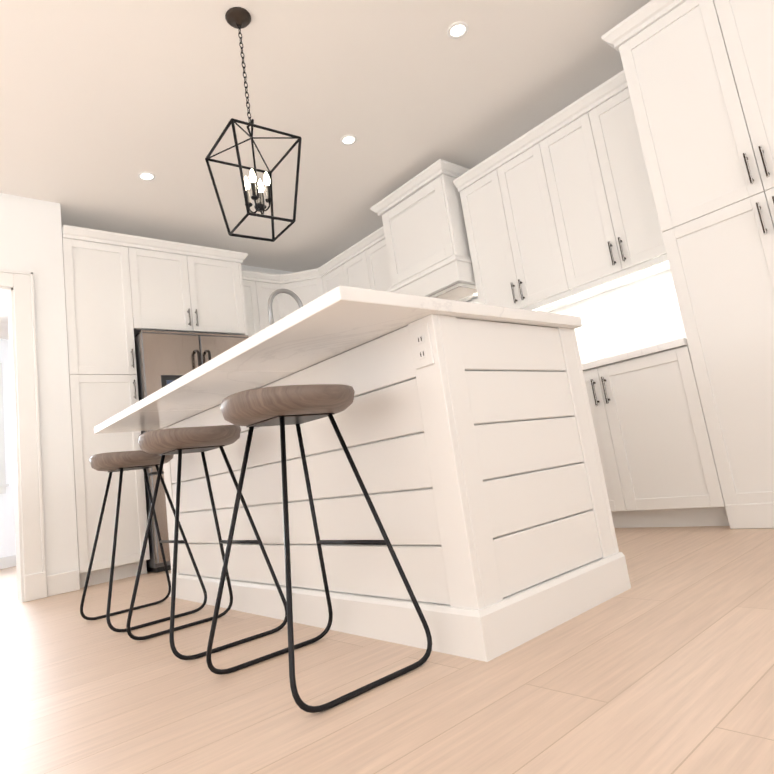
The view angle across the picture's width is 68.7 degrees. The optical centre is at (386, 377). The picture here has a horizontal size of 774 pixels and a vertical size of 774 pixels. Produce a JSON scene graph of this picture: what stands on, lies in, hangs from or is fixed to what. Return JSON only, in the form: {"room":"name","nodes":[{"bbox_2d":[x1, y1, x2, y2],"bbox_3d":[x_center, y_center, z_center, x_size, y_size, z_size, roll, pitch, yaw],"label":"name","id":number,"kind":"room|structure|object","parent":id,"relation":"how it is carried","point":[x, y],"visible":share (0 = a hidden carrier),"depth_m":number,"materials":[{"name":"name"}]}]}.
{"room":"kitchen","nodes":[
{"label":"kitchen","id":0,"kind":"room"},
{"bbox_2d":[0,339,15,557],"bbox_3d":[-5.450,0.716,5.207,0.140,2.770,8.000,-12,-10,23],"label":"wall","id":1,"kind":"structure","parent":0,"point":[7,532],"depth_m":6.83,"materials":[{"name":"white paint"}]},
{"bbox_2d":[0,363,8,493],"bbox_3d":[-5.152,0.544,6.192,0.405,2.000,2.100,-12,-10,23],"label":"room window","id":2,"kind":"structure","parent":1,"relation":"in","point":[3,485],"depth_m":6.82,"materials":[{"name":"white paint"}]},
{"bbox_2d":[0,555,15,568],"bbox_3d":[-5.195,1.991,4.964,0.018,0.130,8.000,-12,-10,23],"label":"baseboard","id":3,"kind":"structure","parent":1,"relation":"attached to","point":[7,561],"depth_m":6.61,"materials":[{"name":"white paint"}]},
{"bbox_2d":[0,193,292,575],"bbox_3d":[-3.884,0.136,3.042,9.000,2.770,0.732,0,-12,-41],"label":"wall","id":4,"kind":"structure","parent":0,"point":[30,234],"depth_m":3.95,"materials":[{"name":"white paint"}]},
{"bbox_2d":[0,269,46,601],"bbox_3d":[-2.981,0.357,3.378,1.542,2.193,0.234,0,-12,-41],"label":"door frame","id":5,"kind":"structure","parent":4,"relation":"attached to","point":[29,523],"depth_m":3.76,"materials":[{"name":"white paint"}]},
{"bbox_2d":[46,570,79,596],"bbox_3d":[-0.895,1.267,4.306,2.826,0.130,14.000,0,-12,-41],"label":"baseboard","id":6,"kind":"structure","parent":4,"relation":"attached to","point":[62,583],"depth_m":3.70,"materials":[{"name":"white paint"}]},
{"bbox_2d":[130,236,245,334],"bbox_3d":[-1.850,-0.681,4.966,0.935,0.745,0.626,0,-12,-41],"label":"upper cabinet","id":7,"kind":"object","parent":4,"relation":"attached to","point":[178,287],"depth_m":4.71,"materials":[{"name":"white paint"}]},
{"bbox_2d":[242,270,281,337],"bbox_3d":[-1.288,-0.444,5.543,0.616,1.100,0.389,0,-12,-41],"label":"upper cabinet","id":8,"kind":"object","parent":4,"relation":"attached to","point":[257,287],"depth_m":5.46,"materials":[{"name":"white paint"}]},
{"bbox_2d":[278,268,321,317],"bbox_3d":[-0.775,-0.477,5.788,0.697,1.100,0.696,0,-12,-41],"label":"upper cabinet","id":9,"kind":"object","parent":4,"relation":"attached to","point":[307,284],"depth_m":5.64,"materials":[{"name":"white paint"}]},
{"bbox_2d":[0,0,650,339],"bbox_3d":[-3.541,-1.422,2.795,9.200,0.100,14.000,0,-12,-41],"label":"ceiling","id":10,"kind":"structure","parent":0,"point":[104,104],"depth_m":3.46,"materials":[{"name":"white paint"}]},
{"bbox_2d":[138,172,155,180],"bbox_3d":[-1.703,-1.428,4.018,0.115,0.007,0.115,-16,-12,39],"label":"recessed light","id":11,"kind":"object","parent":10,"relation":"in","point":[147,176],"depth_m":4.02,"materials":[{"name":"white paint"}]},
{"bbox_2d":[205,7,301,241],"bbox_3d":[-0.654,-1.228,2.697,0.345,1.116,0.345,-1,-12,-37],"label":"pendant lantern","id":12,"kind":"object","parent":10,"relation":"hanging from","point":[239,18],"visible":1,"depth_m":2.65,"materials":[{"name":"black metal"}]},
{"bbox_2d":[340,135,356,144],"bbox_3d":[-0.266,-1.649,3.930,0.115,0.007,0.115,-16,-12,39],"label":"recessed light","id":13,"kind":"object","parent":10,"relation":"in","point":[347,139],"depth_m":3.93,"materials":[{"name":"white paint"}]},
{"bbox_2d":[447,21,467,38],"bbox_3d":[0.383,-1.883,3.071,0.115,0.007,0.115,-16,-12,39],"label":"recessed light","id":14,"kind":"object","parent":10,"relation":"in","point":[456,30],"depth_m":3.07,"materials":[{"name":"white paint"}]},
{"bbox_2d":[0,526,773,773],"bbox_3d":[-3.139,1.382,2.334,9.200,0.100,14.000,0,-12,-41],"label":"floor","id":15,"kind":"structure","parent":0,"point":[664,664],"depth_m":1.29,"materials":[{"name":"brown wood"}]},
{"bbox_2d":[62,225,149,587],"bbox_3d":[-2.249,0.216,4.363,0.459,2.580,0.626,0,-12,-41],"label":"tall cabinet","id":16,"kind":"object","parent":15,"relation":"on","point":[102,328],"depth_m":4.13,"materials":[{"name":"white paint"}]},
{"bbox_2d":[80,450,206,631],"bbox_3d":[-1.144,0.710,2.601,0.413,0.741,0.483,0,-12,-41],"label":"bar stool","id":17,"kind":"object","parent":15,"relation":"on","point":[112,462],"visible":0.94,"depth_m":2.53,"materials":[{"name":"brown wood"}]},
{"bbox_2d":[134,330,247,572],"bbox_3d":[-1.601,0.577,4.683,0.906,1.797,0.774,0,-12,-41],"label":"fridge","id":18,"kind":"object","parent":15,"relation":"on","point":[164,358],"visible":0.29,"depth_m":4.34,"materials":[{"name":"grey metal"}]},
{"bbox_2d":[126,425,286,659],"bbox_3d":[-0.690,0.558,2.076,0.413,0.741,0.483,0,-12,-41],"label":"bar stool","id":19,"kind":"object","parent":15,"relation":"on","point":[178,441],"visible":0.96,"depth_m":2.01,"materials":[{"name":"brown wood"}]},
{"bbox_2d":[206,384,431,712],"bbox_3d":[-0.231,0.405,1.544,0.413,0.741,0.483,0,-12,-41],"label":"bar stool","id":20,"kind":"object","parent":15,"relation":"on","point":[282,406],"visible":1,"depth_m":1.47,"materials":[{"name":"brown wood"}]},
{"bbox_2d":[154,309,630,661],"bbox_3d":[-0.227,0.488,2.497,0.762,0.885,2.179,0,-12,-41],"label":"kitchen island","id":21,"kind":"object","parent":15,"relation":"on","point":[467,431],"depth_m":1.71,"materials":[{"name":"white paint"}]},
{"bbox_2d":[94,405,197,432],"bbox_3d":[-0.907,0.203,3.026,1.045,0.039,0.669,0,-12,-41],"label":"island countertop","id":22,"kind":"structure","parent":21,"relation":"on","point":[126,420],"depth_m":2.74,"materials":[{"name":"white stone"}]},
{"bbox_2d":[134,361,281,412],"bbox_3d":[-0.614,0.045,2.331,0.580,0.035,0.800,0,-12,-41],"label":"island countertop","id":23,"kind":"structure","parent":21,"relation":"on","point":[199,388],"depth_m":2.17,"materials":[{"name":"white stone"}]},
{"bbox_2d":[268,289,302,324],"bbox_3d":[-0.461,-0.186,2.606,0.221,0.460,0.094,0,-12,-41],"label":"island faucet","id":24,"kind":"object","parent":23,"relation":"on","point":[277,292],"visible":0.29,"depth_m":2.59,"materials":[{"name":"silver metal"}]},
{"bbox_2d":[210,285,581,372],"bbox_3d":[0.052,-0.117,1.915,1.045,0.039,0.735,0,-12,-41],"label":"island countertop","id":25,"kind":"structure","parent":21,"relation":"on","point":[343,316],"depth_m":1.58,"materials":[{"name":"white stone"}]},
{"bbox_2d":[583,348,725,527],"bbox_3d":[1.438,0.380,3.282,0.627,0.882,1.025,0,-12,-41],"label":"base cabinet","id":26,"kind":"object","parent":15,"relation":"on","point":[651,443],"depth_m":2.91,"materials":[{"name":"white paint"}]},
{"bbox_2d":[582,336,685,371],"bbox_3d":[1.228,-0.023,3.504,0.652,0.035,1.449,0,-12,-41],"label":"countertop","id":27,"kind":"structure","parent":26,"relation":"on","point":[681,340],"depth_m":2.97,"materials":[{"name":"white stone"}]},
{"bbox_2d":[610,0,773,528],"bbox_3d":[1.937,-0.672,2.698,0.633,2.610,0.918,0,-12,-41],"label":"tall cabinet","id":28,"kind":"object","parent":15,"relation":"on","point":[654,156],"depth_m":2.66,"materials":[{"name":"white paint"}]},
{"bbox_2d":[468,270,670,313],"bbox_3d":[1.919,-0.652,3.299,0.120,2.770,8.100,0,-12,-41],"label":"wall","id":29,"kind":"structure","parent":0,"point":[618,290],"depth_m":3.71,"materials":[{"name":"white paint"}]},
{"bbox_2d":[319,252,349,294],"bbox_3d":[-0.356,-0.578,5.538,0.389,1.100,0.468,0,-12,-41],"label":"upper cabinet","id":30,"kind":"object","parent":29,"relation":"attached to","point":[334,271],"depth_m":5.46,"materials":[{"name":"white paint"}]},
{"bbox_2d":[346,228,391,291],"bbox_3d":[-0.021,-0.685,5.182,0.347,1.100,0.771,0,-12,-41],"label":"upper cabinet","id":31,"kind":"object","parent":29,"relation":"attached to","point":[367,263],"depth_m":5.06,"materials":[{"name":"white paint"}]},
{"bbox_2d":[371,159,477,301],"bbox_3d":[0.388,-1.069,4.578,0.518,0.936,0.834,0,-12,-41],"label":"range hood","id":32,"kind":"object","parent":29,"relation":"attached to","point":[426,239],"visible":0.73,"depth_m":4.34,"materials":[{"name":"white paint"}]},
{"bbox_2d":[454,124,603,311],"bbox_3d":[0.989,-1.021,4.013,0.347,1.100,0.774,0,-12,-41],"label":"upper cabinet","id":33,"kind":"object","parent":29,"relation":"attached to","point":[519,247],"depth_m":3.85,"materials":[{"name":"white paint"}]},
{"bbox_2d":[546,76,665,291],"bbox_3d":[1.407,-1.161,3.529,0.347,1.100,0.774,0,-12,-41],"label":"upper cabinet","id":34,"kind":"object","parent":29,"relation":"attached to","point":[611,232],"depth_m":3.40,"materials":[{"name":"white paint"}]}
]}

